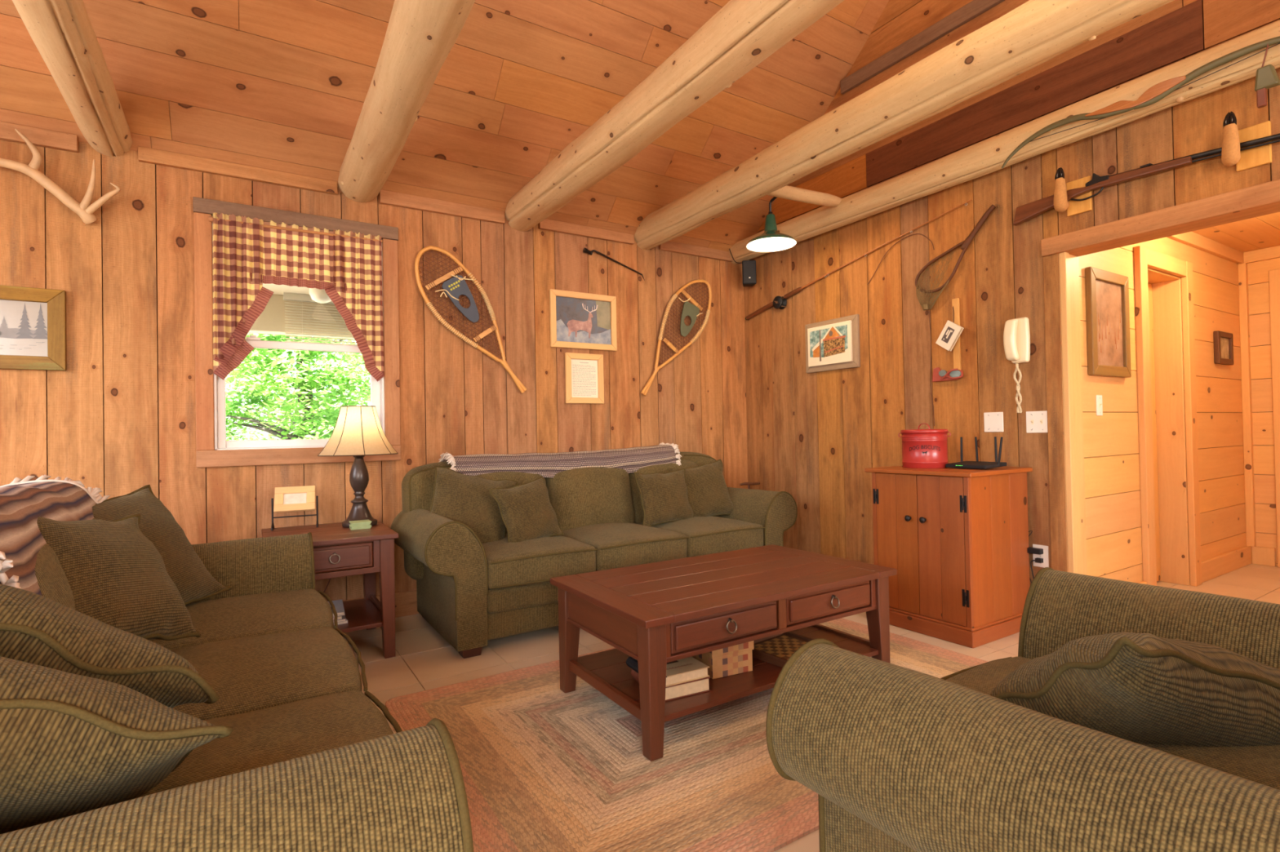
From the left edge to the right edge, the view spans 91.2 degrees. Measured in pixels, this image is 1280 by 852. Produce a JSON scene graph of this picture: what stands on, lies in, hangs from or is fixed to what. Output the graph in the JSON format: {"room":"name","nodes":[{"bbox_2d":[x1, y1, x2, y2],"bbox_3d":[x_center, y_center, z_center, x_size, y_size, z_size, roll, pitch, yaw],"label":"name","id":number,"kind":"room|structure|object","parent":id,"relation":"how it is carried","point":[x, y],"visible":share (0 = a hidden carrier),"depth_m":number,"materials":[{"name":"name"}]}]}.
{"room":"cabin living room","nodes":[
{"label":"cabin living room","id":0,"kind":"room"},
{"bbox_2d":[0,139,747,601],"bbox_3d":[-1.539,-0.220,3.857,6.100,2.850,0.142,-1,-1,-32],"label":"wall","id":1,"kind":"structure","parent":0,"point":[120,420],"depth_m":3.61,"materials":[{"name":"brown wood"}]},
{"bbox_2d":[0,284,66,370],"bbox_3d":[-2.986,-0.455,2.857,0.550,0.385,0.024,-1,-1,-32],"label":"framed picture","id":2,"kind":"object","parent":1,"relation":"attached to","point":[33,321],"visible":1,"depth_m":2.94,"materials":[{"name":"paper"}]},
{"bbox_2d":[0,128,119,223],"bbox_3d":[-2.879,-1.169,2.880,0.774,0.386,0.126,-1,-1,-32],"label":"antler mount","id":3,"kind":"object","parent":1,"relation":"attached to","point":[84,210],"visible":1,"depth_m":2.96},
{"bbox_2d":[262,283,309,295],"bbox_3d":[-2.165,-1.220,4.929,4.800,0.080,2.299,-1,-1,-32],"label":"ceiling","id":4,"kind":"structure","parent":1,"relation":"attached to","point":[276,289],"depth_m":5.31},
{"bbox_2d":[248,294,354,338],"bbox_3d":[-2.746,-0.993,5.858,4.800,0.330,0.160,-1,-1,-32],"label":"beam","id":5,"kind":"structure","parent":4,"relation":"attached to","point":[272,320],"depth_m":5.54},
{"bbox_2d":[309,288,331,303],"bbox_3d":[-2.559,-1.081,5.033,0.180,0.180,0.180,-1,-1,-32],"label":"porch light","id":6,"kind":"object","parent":4,"relation":"attached to","point":[318,295],"visible":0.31,"depth_m":4.97,"materials":[{"name":"glass"}]},
{"bbox_2d":[192,196,400,467],"bbox_3d":[-1.931,-0.493,3.598,1.018,1.413,0.174,-1,-1,-32],"label":"window","id":7,"kind":"structure","parent":1,"relation":"in","point":[211,411],"depth_m":3.45,"materials":[{"name":"brown wood"}]},
{"bbox_2d":[208,216,382,242],"bbox_3d":[-1.909,-1.097,3.528,0.856,0.029,0.027,-1,-1,-32],"label":"curtain rod","id":8,"kind":"object","parent":7,"relation":"attached to","point":[211,218],"visible":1,"depth_m":3.52,"materials":[{"name":"brown wood"}]},
{"bbox_2d":[213,213,384,382],"bbox_3d":[-1.894,-0.690,3.522,0.850,0.883,0.046,-1,-1,-32],"label":"valance","id":9,"kind":"object","parent":8,"relation":"hanging from","point":[246,256],"visible":1,"depth_m":3.48,"materials":[{"name":"fabric"}]},
{"bbox_2d":[283,292,357,345],"bbox_3d":[-2.717,-0.936,5.662,0.880,0.450,0.040,-1,-1,-32],"label":"blind","id":10,"kind":"object","parent":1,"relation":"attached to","point":[301,298],"visible":0.51,"depth_m":5.54,"materials":[{"name":"white plastic"}]},
{"bbox_2d":[0,121,732,262],"bbox_3d":[-1.605,-1.381,3.743,5.690,0.078,0.030,-1,-1,-32],"label":"trim","id":11,"kind":"structure","parent":1,"relation":"attached to","point":[37,136],"depth_m":3.56,"materials":[{"name":"brown wood"}]},
{"bbox_2d":[342,590,419,617],"bbox_3d":[-1.521,1.081,3.744,5.785,0.145,0.018,-1,-1,-32],"label":"baseboard","id":12,"kind":"structure","parent":1,"relation":"attached to","point":[406,602],"depth_m":3.80,"materials":[{"name":"brown wood"}]},
{"bbox_2d":[337,0,475,202],"bbox_3d":[0.168,-1.513,0.774,0.250,0.242,7.070,-1,-1,-32],"label":"log beam","id":13,"kind":"structure","parent":1,"relation":"attached to","point":[420,35],"depth_m":2.54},
{"bbox_2d":[414,245,526,393],"bbox_3d":[-1.072,-0.671,4.030,0.719,0.911,0.047,-1,-1,-32],"label":"snowshoe","id":14,"kind":"object","parent":1,"relation":"attached to","point":[455,286],"visible":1,"depth_m":3.98,"materials":[{"name":"brown wood"}]},
{"bbox_2d":[549,288,617,351],"bbox_3d":[-0.401,-0.752,4.488,0.527,0.402,0.022,-1,-1,-32],"label":"picture","id":15,"kind":"object","parent":1,"relation":"attached to","point":[578,320],"visible":1,"depth_m":4.48,"materials":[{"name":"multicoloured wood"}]},
{"bbox_2d":[555,296,611,344],"bbox_3d":[-0.403,-0.752,4.491,0.444,0.320,0.002,-1,-1,-32],"label":"print","id":16,"kind":"object","parent":15,"relation":"attached to","point":[580,320],"depth_m":4.49,"materials":[{"name":"paper"}]},
{"bbox_2d":[564,352,604,404],"bbox_3d":[-0.396,-0.340,4.482,0.302,0.358,0.020,-1,-1,-32],"label":"framed notice","id":17,"kind":"object","parent":1,"relation":"attached to","point":[584,372],"visible":1,"depth_m":4.48,"materials":[{"name":"paper"}]},
{"bbox_2d":[582,247,644,280],"bbox_3d":[-0.184,-1.192,4.625,0.518,0.180,0.034,-1,-1,-32],"label":"bayonet","id":18,"kind":"object","parent":1,"relation":"attached to","point":[585,250],"visible":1,"depth_m":4.58,"materials":[{"name":"metal"}]},
{"bbox_2d":[505,0,844,231],"bbox_3d":[1.042,-1.502,1.322,0.269,0.255,7.071,-1,-1,-32],"label":"log beam","id":19,"kind":"structure","parent":1,"relation":"attached to","point":[742,34],"depth_m":2.63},
{"bbox_2d":[640,279,711,395],"bbox_3d":[0.295,-0.703,4.889,0.694,0.949,0.047,-1,-1,-32],"label":"snowshoe","id":20,"kind":"object","parent":1,"relation":"attached to","point":[692,311],"visible":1,"depth_m":4.91,"materials":[{"name":"brown wood"}]},
{"bbox_2d":[634,0,1174,249],"bbox_3d":[1.891,-1.542,1.856,0.267,0.261,7.071,-1,-1,-32],"label":"log beam","id":21,"kind":"structure","parent":1,"relation":"attached to","point":[1034,33],"depth_m":2.78,"materials":[{"name":"wood"}]},
{"bbox_2d":[767,185,841,206],"bbox_3d":[1.063,-1.487,4.052,0.789,0.137,0.079,-1,-1,-37],"label":"brace","id":22,"kind":"object","parent":21,"relation":"attached to","point":[789,193],"visible":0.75,"depth_m":4.02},
{"bbox_2d":[746,196,796,252],"bbox_3d":[0.829,-1.307,3.976,0.316,0.327,0.316,-1,-1,-32],"label":"pendant lamp","id":23,"kind":"object","parent":22,"relation":"hanging from","point":[771,240],"visible":0.99,"depth_m":3.97,"materials":[{"name":"green metal"}]},
{"bbox_2d":[0,0,888,251],"bbox_3d":[-0.683,-3.120,2.303,6.015,3.528,3.886,-1,-1,-32],"label":"ceiling","id":24,"kind":"structure","parent":0,"point":[282,86],"depth_m":3.51,"materials":[{"name":"brown wood"}]},
{"bbox_2d":[12,0,132,156],"bbox_3d":[-0.800,-1.517,0.166,0.231,0.218,7.071,-1,-1,-32],"label":"log beam","id":25,"kind":"structure","parent":24,"relation":"attached to","point":[62,32],"depth_m":2.42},
{"bbox_2d":[342,563,1279,851],"bbox_3d":[1.701,1.096,1.543,9.100,0.060,7.450,-1,-1,-32],"label":"floor","id":26,"kind":"structure","parent":0,"point":[424,660],"depth_m":3.14,"materials":[{"name":"beige tile"}]},
{"bbox_2d":[0,518,473,851],"bbox_3d":[-1.224,0.651,1.578,0.949,0.942,2.452,-1,-1,-32],"label":"sofa","id":27,"kind":"object","parent":26,"relation":"on","point":[308,762],"visible":0.51,"depth_m":0.87,"materials":[{"name":"fabric"}]},
{"bbox_2d":[0,475,110,595],"bbox_3d":[-1.586,0.323,1.555,0.382,0.365,1.233,-1,-1,-32],"label":"striped blanket","id":28,"kind":"object","parent":27,"relation":"on","point":[22,503],"visible":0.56,"depth_m":1.49,"materials":[{"name":"fabric"}]},
{"bbox_2d":[35,543,75,609],"bbox_3d":[-1.424,0.465,1.457,0.275,0.460,0.609,-1,-1,-32],"label":"cushion","id":29,"kind":"object","parent":27,"relation":"on","point":[53,583],"depth_m":1.39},
{"bbox_2d":[0,583,219,708],"bbox_3d":[-1.089,0.420,1.097,0.574,0.465,0.449,-1,-1,-35],"label":"throw pillow","id":30,"kind":"object","parent":27,"relation":"on","point":[35,628],"visible":0.57,"depth_m":1.02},
{"bbox_2d":[0,656,233,834],"bbox_3d":[-0.952,0.455,0.862,0.628,0.475,0.389,-1,-1,-38],"label":"throw pillow","id":31,"kind":"object","parent":27,"relation":"on","point":[71,744],"visible":0.81,"depth_m":0.83,"materials":[{"name":"fabric"}]},
{"bbox_2d":[36,513,200,640],"bbox_3d":[-1.365,0.394,1.590,0.248,0.407,0.481,-1,-1,0],"label":"throw pillow","id":32,"kind":"object","parent":27,"relation":"on","point":[117,577],"visible":0.64,"depth_m":1.56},
{"bbox_2d":[92,484,231,605],"bbox_3d":[-1.667,0.431,2.036,0.294,0.441,0.649,-1,-1,-5],"label":"throw pillow","id":33,"kind":"object","parent":27,"relation":"on","point":[193,580],"visible":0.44,"depth_m":2.14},
{"bbox_2d":[146,588,333,649],"bbox_3d":[-1.474,0.720,2.148,0.743,0.199,0.611,-1,-1,-32],"label":"seat cushion","id":34,"kind":"object","parent":27,"relation":"on","point":[233,613],"depth_m":2.11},
{"bbox_2d":[169,626,361,719],"bbox_3d":[-1.147,0.709,1.625,0.742,0.198,0.611,-1,-1,-32],"label":"seat cushion","id":35,"kind":"object","parent":27,"relation":"on","point":[247,674],"depth_m":1.61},
{"bbox_2d":[138,689,393,797],"bbox_3d":[-0.818,0.695,1.103,0.743,0.200,0.611,-1,-1,-32],"label":"seat cushion","id":36,"kind":"object","parent":27,"relation":"on","point":[266,735],"depth_m":1.24,"materials":[{"name":"fabric"}]},
{"bbox_2d":[261,520,398,658],"bbox_3d":[-1.598,0.844,3.210,0.570,0.610,0.649,-1,-1,-32],"label":"end table","id":37,"kind":"object","parent":26,"relation":"on","point":[338,548],"visible":0.66,"depth_m":3.07,"materials":[{"name":"brown wood"}]},
{"bbox_2d":[271,485,318,530],"bbox_3d":[-1.847,0.437,3.353,0.219,0.220,0.104,-1,-1,-26],"label":"easel","id":38,"kind":"object","parent":37,"relation":"on","point":[291,499],"visible":1,"depth_m":3.35,"materials":[{"name":"black metal"}]},
{"bbox_2d":[283,493,306,504],"bbox_3d":[-1.848,0.391,3.355,0.108,0.057,0.046,-1,-1,-26],"label":"photo","id":39,"kind":"object","parent":38,"relation":"attached to","point":[288,498],"depth_m":3.35},
{"bbox_2d":[317,405,398,528],"bbox_3d":[-1.528,0.216,3.405,0.400,0.648,0.400,-1,-1,-32],"label":"table lamp","id":40,"kind":"object","parent":37,"relation":"on","point":[357,433],"visible":0.96,"depth_m":3.33,"materials":[{"name":"fabric"}]},
{"bbox_2d":[333,598,382,632],"bbox_3d":[-1.596,0.985,3.208,0.470,0.018,0.560,-1,-1,-32],"label":"shelf","id":41,"kind":"object","parent":37,"relation":"attached to","point":[365,613],"depth_m":3.21,"materials":[{"name":"brown wood"}]},
{"bbox_2d":[391,452,797,658],"bbox_3d":[-0.202,0.659,3.954,2.452,0.942,0.949,-1,-1,-32],"label":"sofa","id":42,"kind":"object","parent":26,"relation":"on","point":[473,593],"visible":0.64,"depth_m":3.50,"materials":[{"name":"fabric"}]},
{"bbox_2d":[429,465,517,543],"bbox_3d":[-0.955,0.478,3.522,0.551,0.519,0.244,-1,-1,-16],"label":"throw pillow","id":43,"kind":"object","parent":42,"relation":"on","point":[467,500],"visible":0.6,"depth_m":3.47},
{"bbox_2d":[475,471,546,533],"bbox_3d":[-0.852,0.482,3.827,0.609,0.460,0.271,-1,-1,-32],"label":"cushion","id":44,"kind":"object","parent":42,"relation":"on","point":[521,477],"depth_m":3.82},
{"bbox_2d":[488,475,564,542],"bbox_3d":[-0.630,0.491,3.534,0.194,0.393,0.404,-2,-1,41],"label":"throw pillow","id":45,"kind":"object","parent":42,"relation":"on","point":[526,512],"visible":0.92,"depth_m":3.46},
{"bbox_2d":[482,533,595,590],"bbox_3d":[-0.675,0.722,3.549,0.611,0.198,0.742,-1,-1,-32],"label":"seat cushion","id":46,"kind":"object","parent":42,"relation":"on","point":[529,564],"depth_m":3.24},
{"bbox_2d":[439,442,681,478],"bbox_3d":[-0.478,0.236,4.189,1.672,0.215,0.301,-1,-1,-32],"label":"throw","id":47,"kind":"object","parent":42,"relation":"on","point":[631,460],"visible":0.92,"depth_m":4.04,"materials":[{"name":"fabric"}]},
{"bbox_2d":[546,466,634,531],"bbox_3d":[-0.330,0.475,4.154,0.609,0.460,0.272,-1,-1,-32],"label":"cushion","id":48,"kind":"object","parent":42,"relation":"on","point":[580,497],"depth_m":4.04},
{"bbox_2d":[562,522,687,571],"bbox_3d":[-0.153,0.715,3.877,0.611,0.200,0.743,-1,-1,-32],"label":"seat cushion","id":49,"kind":"object","parent":42,"relation":"on","point":[616,544],"depth_m":3.62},
{"bbox_2d":[628,459,697,523],"bbox_3d":[0.193,0.469,4.482,0.609,0.460,0.272,-1,-1,-32],"label":"cushion","id":50,"kind":"object","parent":42,"relation":"on","point":[661,468],"depth_m":4.33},
{"bbox_2d":[634,467,693,526],"bbox_3d":[0.163,0.471,4.130,0.410,0.367,0.186,-1,-1,-36],"label":"throw pillow","id":51,"kind":"object","parent":42,"relation":"on","point":[664,496],"visible":0.94,"depth_m":4.06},
{"bbox_2d":[635,515,763,557],"bbox_3d":[0.370,0.709,4.205,0.611,0.199,0.743,-1,-1,-32],"label":"seat cushion","id":52,"kind":"object","parent":42,"relation":"on","point":[709,535],"depth_m":3.93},
{"bbox_2d":[666,458,733,516],"bbox_3d":[0.433,0.456,4.359,0.491,0.436,0.209,-1,-1,-26],"label":"throw pillow","id":53,"kind":"object","parent":42,"relation":"on","point":[708,495],"visible":0.69,"depth_m":4.30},
{"bbox_2d":[385,617,987,851],"bbox_3d":[0.372,1.097,2.540,2.390,0.011,1.550,-1,-1,-32],"label":"braided rug","id":54,"kind":"object","parent":26,"relation":"on","point":[544,768],"visible":0.42,"depth_m":2.00,"materials":[{"name":"fabric"}]},
{"bbox_2d":[550,544,897,761],"bbox_3d":[0.366,0.860,2.659,1.280,0.466,0.750,-1,-1,-32],"label":"coffee table","id":55,"kind":"object","parent":54,"relation":"on","point":[655,615],"visible":0.98,"depth_m":2.41,"materials":[{"name":"brown wood"}]},
{"bbox_2d":[631,669,711,701],"bbox_3d":[0.112,0.943,2.339,0.212,0.050,0.235,-1,-1,-26],"label":"book","id":56,"kind":"object","parent":55,"relation":"on","point":[699,686],"visible":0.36,"depth_m":2.25,"materials":[{"name":"beige paper"}]},
{"bbox_2d":[626,656,709,687],"bbox_3d":[0.100,0.899,2.338,0.222,0.037,0.241,-1,-1,-28],"label":"book","id":57,"kind":"object","parent":56,"relation":"on","point":[689,668],"visible":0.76,"depth_m":2.27,"materials":[{"name":"beige paper"}]},
{"bbox_2d":[691,640,754,679],"bbox_3d":[0.306,0.906,2.538,0.194,0.122,0.260,-1,-1,-25],"label":"basket","id":58,"kind":"object","parent":55,"relation":"on","point":[737,659],"visible":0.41,"depth_m":2.42,"materials":[{"name":"paper"}]},
{"bbox_2d":[576,626,878,722],"bbox_3d":[0.368,0.978,2.658,1.160,0.020,0.668,-1,-1,-32],"label":"shelf","id":59,"kind":"object","parent":55,"relation":"attached to","point":[610,667],"depth_m":2.41,"materials":[{"name":"brown wood"}]},
{"bbox_2d":[751,631,814,667],"bbox_3d":[0.626,0.945,2.650,0.296,0.034,0.296,-1,-1,-38],"label":"game board","id":60,"kind":"object","parent":55,"relation":"on","point":[775,650],"visible":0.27,"depth_m":2.66,"materials":[{"name":"brown wood"}]},
{"bbox_2d":[864,466,1032,648],"bbox_3d":[1.694,0.660,3.451,0.594,0.857,0.620,-1,-1,-32],"label":"base cabinet","id":61,"kind":"object","parent":26,"relation":"on","point":[956,540],"visible":0.8,"depth_m":3.24,"materials":[{"name":"brown wood"}]},
{"bbox_2d":[897,422,951,468],"bbox_3d":[1.611,0.109,3.548,0.246,0.250,0.246,-1,-1,-32],"label":"tin","id":62,"kind":"object","parent":61,"relation":"on","point":[921,448],"visible":0.98,"depth_m":3.45,"materials":[{"name":"red metal"}]},
{"bbox_2d":[946,436,1006,469],"bbox_3d":[1.808,0.141,3.355,0.184,0.164,0.259,-1,-1,-26],"label":"router","id":63,"kind":"object","parent":61,"relation":"on","point":[978,464],"visible":1,"depth_m":3.35,"materials":[{"name":"black plastic"}]},
{"bbox_2d":[765,567,1279,851],"bbox_3d":[1.048,0.601,1.064,1.267,0.942,1.127,-1,-1,-35],"label":"armchair","id":64,"kind":"object","parent":26,"relation":"on","point":[896,758],"visible":0.91,"depth_m":0.94,"materials":[{"name":"fabric"}]},
{"bbox_2d":[946,656,1279,790],"bbox_3d":[0.997,0.661,1.138,0.659,0.199,0.923,-1,-1,-35],"label":"seat cushion","id":65,"kind":"object","parent":64,"relation":"on","point":[1258,764],"depth_m":1.08,"materials":[{"name":"fabric"}]},
{"bbox_2d":[989,631,1279,746],"bbox_3d":[1.006,0.562,1.237,0.641,0.434,0.341,-1,-1,-13],"label":"throw pillow","id":66,"kind":"object","parent":64,"relation":"on","point":[1139,688],"visible":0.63,"depth_m":1.09,"materials":[{"name":"fabric"}]},
{"bbox_2d":[743,0,1279,585],"bbox_3d":[2.823,-2.023,2.325,0.136,6.250,7.470,-1,-1,-32],"label":"wall","id":67,"kind":"structure","parent":0,"point":[812,437],"depth_m":3.76,"materials":[{"name":"brown wood"}]},
{"bbox_2d":[804,314,860,373],"bbox_3d":[1.372,-0.584,4.507,0.039,0.365,0.478,-1,-1,-32],"label":"picture","id":68,"kind":"object","parent":67,"relation":"attached to","point":[833,344],"visible":1,"depth_m":4.47,"materials":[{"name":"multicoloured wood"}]},
{"bbox_2d":[807,320,852,367],"bbox_3d":[1.368,-0.587,4.510,0.035,0.284,0.390,-1,-1,-32],"label":"print","id":69,"kind":"object","parent":68,"relation":"attached to","point":[829,344],"depth_m":4.49,"materials":[{"name":"multicoloured paper"}]},
{"bbox_2d":[745,200,971,319],"bbox_3d":[1.388,-1.098,4.431,0.070,0.384,1.943,-1,-1,-32],"label":"fishing rod","id":70,"kind":"object","parent":67,"relation":"attached to","point":[779,302],"visible":1,"depth_m":4.79,"materials":[{"name":"brown wood"}]},
{"bbox_2d":[840,0,1004,94],"bbox_3d":[2.039,-2.405,3.421,0.030,0.090,2.330,-1,-1,-32],"label":"trim","id":71,"kind":"structure","parent":67,"relation":"attached to","point":[975,8],"depth_m":3.88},
{"bbox_2d":[951,297,961,369],"bbox_3d":[1.880,-0.530,3.719,0.016,0.455,0.042,-1,-1,-32],"label":"strip","id":72,"kind":"object","parent":67,"relation":"attached to","point":[955,302],"visible":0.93,"depth_m":3.71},
{"bbox_2d":[932,367,963,382],"bbox_3d":[1.838,-0.315,3.753,0.035,0.085,0.189,-1,-1,-32],"label":"eyeglasses","id":73,"kind":"object","parent":72,"relation":"hanging from","point":[939,375],"visible":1,"depth_m":3.75,"materials":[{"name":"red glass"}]},
{"bbox_2d":[935,306,964,351],"bbox_3d":[1.842,-0.579,3.727,0.041,0.269,0.175,-1,-1,-32],"label":"booklet","id":74,"kind":"object","parent":72,"relation":"hanging from","point":[951,332],"visible":1,"depth_m":3.71,"materials":[{"name":"paper"}]},
{"bbox_2d":[915,204,999,311],"bbox_3d":[1.856,-0.981,3.708,0.052,0.522,0.522,-1,-1,-32],"label":"net","id":75,"kind":"object","parent":67,"relation":"attached to","point":[964,245],"visible":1,"depth_m":3.78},
{"bbox_2d":[983,412,1004,432],"bbox_3d":[2.003,-0.022,3.546,0.009,0.112,0.108,-1,-1,-32],"label":"blank plate","id":76,"kind":"object","parent":67,"relation":"attached to","point":[993,421],"visible":1,"depth_m":3.54,"materials":[{"name":"white plastic"}]},
{"bbox_2d":[728,20,1279,264],"bbox_3d":[2.068,-1.498,3.253,0.192,0.189,4.850,-1,-1,-32],"label":"log beam","id":77,"kind":"structure","parent":67,"relation":"attached to","point":[988,156],"depth_m":3.23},
{"bbox_2d":[742,260,756,286],"bbox_3d":[0.886,-1.242,5.135,0.112,0.196,0.177,-1,-1,2],"label":"loudspeaker","id":78,"kind":"object","parent":77,"relation":"hanging from","point":[748,267],"visible":1,"depth_m":5.05,"materials":[{"name":"black plastic"}]},
{"bbox_2d":[1001,35,1279,168],"bbox_3d":[2.240,-1.436,2.770,0.028,0.137,1.262,-1,-1,-32],"label":"bow","id":79,"kind":"object","parent":77,"relation":"attached to","point":[1157,92],"visible":1,"depth_m":2.74,"materials":[{"name":"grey wood"}]},
{"bbox_2d":[1254,43,1279,108],"bbox_3d":[2.439,-1.374,2.436,0.036,0.251,0.069,-1,-1,-32],"label":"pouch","id":80,"kind":"object","parent":79,"relation":"hanging from","point":[1266,77],"visible":1,"depth_m":2.43,"materials":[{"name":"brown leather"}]},
{"bbox_2d":[1003,317,1030,413],"bbox_3d":[2.045,-0.329,3.395,0.090,0.516,0.106,-1,-1,-32],"label":"wall telephone","id":81,"kind":"object","parent":67,"relation":"attached to","point":[1016,335],"visible":1,"depth_m":3.38,"materials":[{"name":"beige plastic"}]},
{"bbox_2d":[1026,410,1047,432],"bbox_3d":[2.122,-0.021,3.348,0.018,0.116,0.112,-1,-1,-32],"label":"switch plate","id":82,"kind":"object","parent":67,"relation":"attached to","point":[1036,421],"visible":1,"depth_m":3.35,"materials":[{"name":"white plastic"}]},
{"bbox_2d":[1032,544,1048,567],"bbox_3d":[2.139,0.694,3.343,0.009,0.118,0.078,-1,-1,-32],"label":"power outlet","id":83,"kind":"object","parent":67,"relation":"attached to","point":[1045,556],"visible":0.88,"depth_m":3.33,"materials":[{"name":"white plastic"}]},
{"bbox_2d":[1043,253,1066,572],"bbox_3d":[2.173,0.091,3.271,0.012,1.972,0.074,-1,-1,-32],"label":"trim","id":84,"kind":"structure","parent":67,"relation":"attached to","point":[1051,263],"depth_m":3.27,"materials":[{"name":"brown wood"}]},
{"bbox_2d":[1053,167,1092,217],"bbox_3d":[2.166,-1.191,3.153,0.119,0.236,0.143,-1,-1,-32],"label":"hook","id":85,"kind":"object","parent":67,"relation":"attached to","point":[1061,204],"visible":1,"depth_m":3.15,"materials":[{"name":"brown wood"}]},
{"bbox_2d":[1040,179,1279,257],"bbox_3d":[2.873,-0.966,2.272,0.188,0.090,2.555,-1,-1,-32],"label":"wooden beam","id":86,"kind":"structure","parent":67,"relation":"attached to","point":[1262,199],"depth_m":2.86,"materials":[{"name":"brown wood"}]},
{"bbox_2d":[1221,111,1271,172],"bbox_3d":[2.510,-1.198,2.605,0.119,0.236,0.143,-1,-1,-32],"label":"hook","id":87,"kind":"object","parent":67,"relation":"attached to","point":[1231,154],"visible":1,"depth_m":2.60,"materials":[{"name":"brown wood"}]},
{"bbox_2d":[1013,133,1279,226],"bbox_3d":[2.400,-1.174,2.822,0.040,0.142,1.381,-1,-1,-32],"label":"rifle","id":88,"kind":"object","parent":87,"relation":"on","point":[1024,213],"visible":0.98,"depth_m":2.98,"materials":[{"name":"wood"}]},
{"bbox_2d":[1078,237,1246,582],"bbox_3d":[3.446,-0.173,4.086,2.755,2.470,0.050,-1,-1,-32],"label":"wall","id":89,"kind":"structure","parent":0,"point":[1113,535],"depth_m":3.93,"materials":[{"name":"brown wood"}]},
{"bbox_2d":[1058,252,1087,575],"bbox_3d":[2.266,0.089,3.268,0.169,1.972,0.040,-1,-1,-32],"label":"trim","id":90,"kind":"structure","parent":89,"relation":"attached to","point":[1068,273],"depth_m":3.24,"materials":[{"name":"brown wood"}]},
{"bbox_2d":[1084,266,1131,377],"bbox_3d":[2.662,-0.578,3.555,0.478,0.592,0.030,-1,-1,-32],"label":"picture","id":91,"kind":"object","parent":89,"relation":"attached to","point":[1107,293],"visible":1,"depth_m":3.54},
{"bbox_2d":[1095,280,1124,367],"bbox_3d":[2.661,-0.578,3.555,0.370,0.480,0.001,-1,-1,-32],"label":"print","id":92,"kind":"object","parent":91,"relation":"attached to","point":[1109,294],"depth_m":3.56},
{"bbox_2d":[1147,283,1160,581],"bbox_3d":[3.267,0.049,4.145,0.602,2.034,0.050,-1,-1,-32],"label":"door","id":93,"kind":"structure","parent":89,"relation":"in","point":[1150,286],"depth_m":4.26,"materials":[{"name":"brown wood"}]},
{"bbox_2d":[1133,245,1201,586],"bbox_3d":[3.312,-0.011,4.066,0.835,2.150,0.235,-1,-1,-32],"label":"door frame","id":94,"kind":"structure","parent":89,"relation":"attached to","point":[1172,403],"depth_m":4.17,"materials":[{"name":"brown wood"}]},
{"bbox_2d":[1137,546,1275,584],"bbox_3d":[3.522,0.992,3.987,2.755,0.135,0.150,-1,-1,-32],"label":"baseboard","id":95,"kind":"structure","parent":89,"relation":"attached to","point":[1214,567],"depth_m":4.57,"materials":[{"name":"brown wood"}]},
{"bbox_2d":[1213,330,1233,365],"bbox_3d":[4.233,-0.563,4.541,0.300,0.232,0.030,-1,-1,-32],"label":"picture","id":96,"kind":"object","parent":89,"relation":"attached to","point":[1223,341],"visible":1,"depth_m":4.53},
{"bbox_2d":[1220,337,1229,359],"bbox_3d":[4.232,-0.563,4.542,0.230,0.160,0.001,-1,-1,-32],"label":"print","id":97,"kind":"object","parent":96,"relation":"attached to","point":[1224,342],"depth_m":4.56},
{"bbox_2d":[1166,231,1279,546],"bbox_3d":[4.043,-0.214,3.134,2.755,2.235,2.200,-1,-1,-32],"label":"trim","id":98,"kind":"structure","parent":89,"relation":"attached to","point":[1193,239],"depth_m":4.74,"materials":[{"name":"brown wood"}]},
{"bbox_2d":[1191,212,1279,252],"bbox_3d":[4.004,-1.361,3.136,2.915,0.060,2.400,-1,-1,-32],"label":"ceiling","id":99,"kind":"structure","parent":0,"point":[1263,232],"depth_m":4.29,"materials":[{"name":"brown wood"}]},
{"bbox_2d":[1240,257,1279,566],"bbox_3d":[5.205,-0.209,3.921,0.050,2.470,2.300,-1,-1,-32],"label":"wall","id":100,"kind":"structure","parent":0,"point":[1257,272],"depth_m":4.71,"materials":[{"name":"brown wood"}]},
{"bbox_2d":[1268,268,1279,567],"bbox_3d":[4.965,-0.066,4.231,0.030,2.200,0.985,-1,-1,-32],"label":"trim","id":101,"kind":"structure","parent":100,"relation":"attached to","point":[1273,275],"depth_m":4.62,"materials":[{"name":"brown wood"}]},
{"label":"outside","id":102,"kind":"structure","parent":0,"visible":0},
{"bbox_3d":[-8.235,2.092,15.034,30.000,0.150,25.700,-1,-1,-32],"label":"ground","id":103,"kind":"structure","parent":102,"visible":0},
{"bbox_2d":[225,348,296,411],"bbox_3d":[-7.280,-0.590,9.633,3.905,5.056,3.671,-2,-1,31],"label":"leafy tree","id":104,"kind":"object","parent":103,"relation":"on","point":[234,371],"visible":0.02,"depth_m":9.95,"materials":[{"name":"green plant"}]},
{"bbox_2d":[225,343,364,440],"bbox_3d":[-7.779,-0.804,13.651,3.963,5.598,4.214,-1,-1,15],"label":"leafy tree","id":105,"kind":"object","parent":103,"relation":"on","point":[277,420],"visible":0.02,"depth_m":13.53,"materials":[{"name":"green plant"}]},
{"bbox_2d":[225,333,370,440],"bbox_3d":[-4.535,-0.409,7.952,3.301,4.550,3.389,-1,-1,-28],"label":"leafy tree","id":106,"kind":"object","parent":103,"relation":"on","point":[308,385],"visible":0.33,"depth_m":7.46,"materials":[{"name":"green plant"}]},
{"bbox_2d":[318,338,370,405],"bbox_3d":[-4.347,-0.620,11.469,3.511,5.047,3.680,-1,-1,-7],"label":"leafy tree","id":107,"kind":"object","parent":103,"relation":"on","point":[348,356],"visible":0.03,"depth_m":10.75,"materials":[{"name":"green plant"}]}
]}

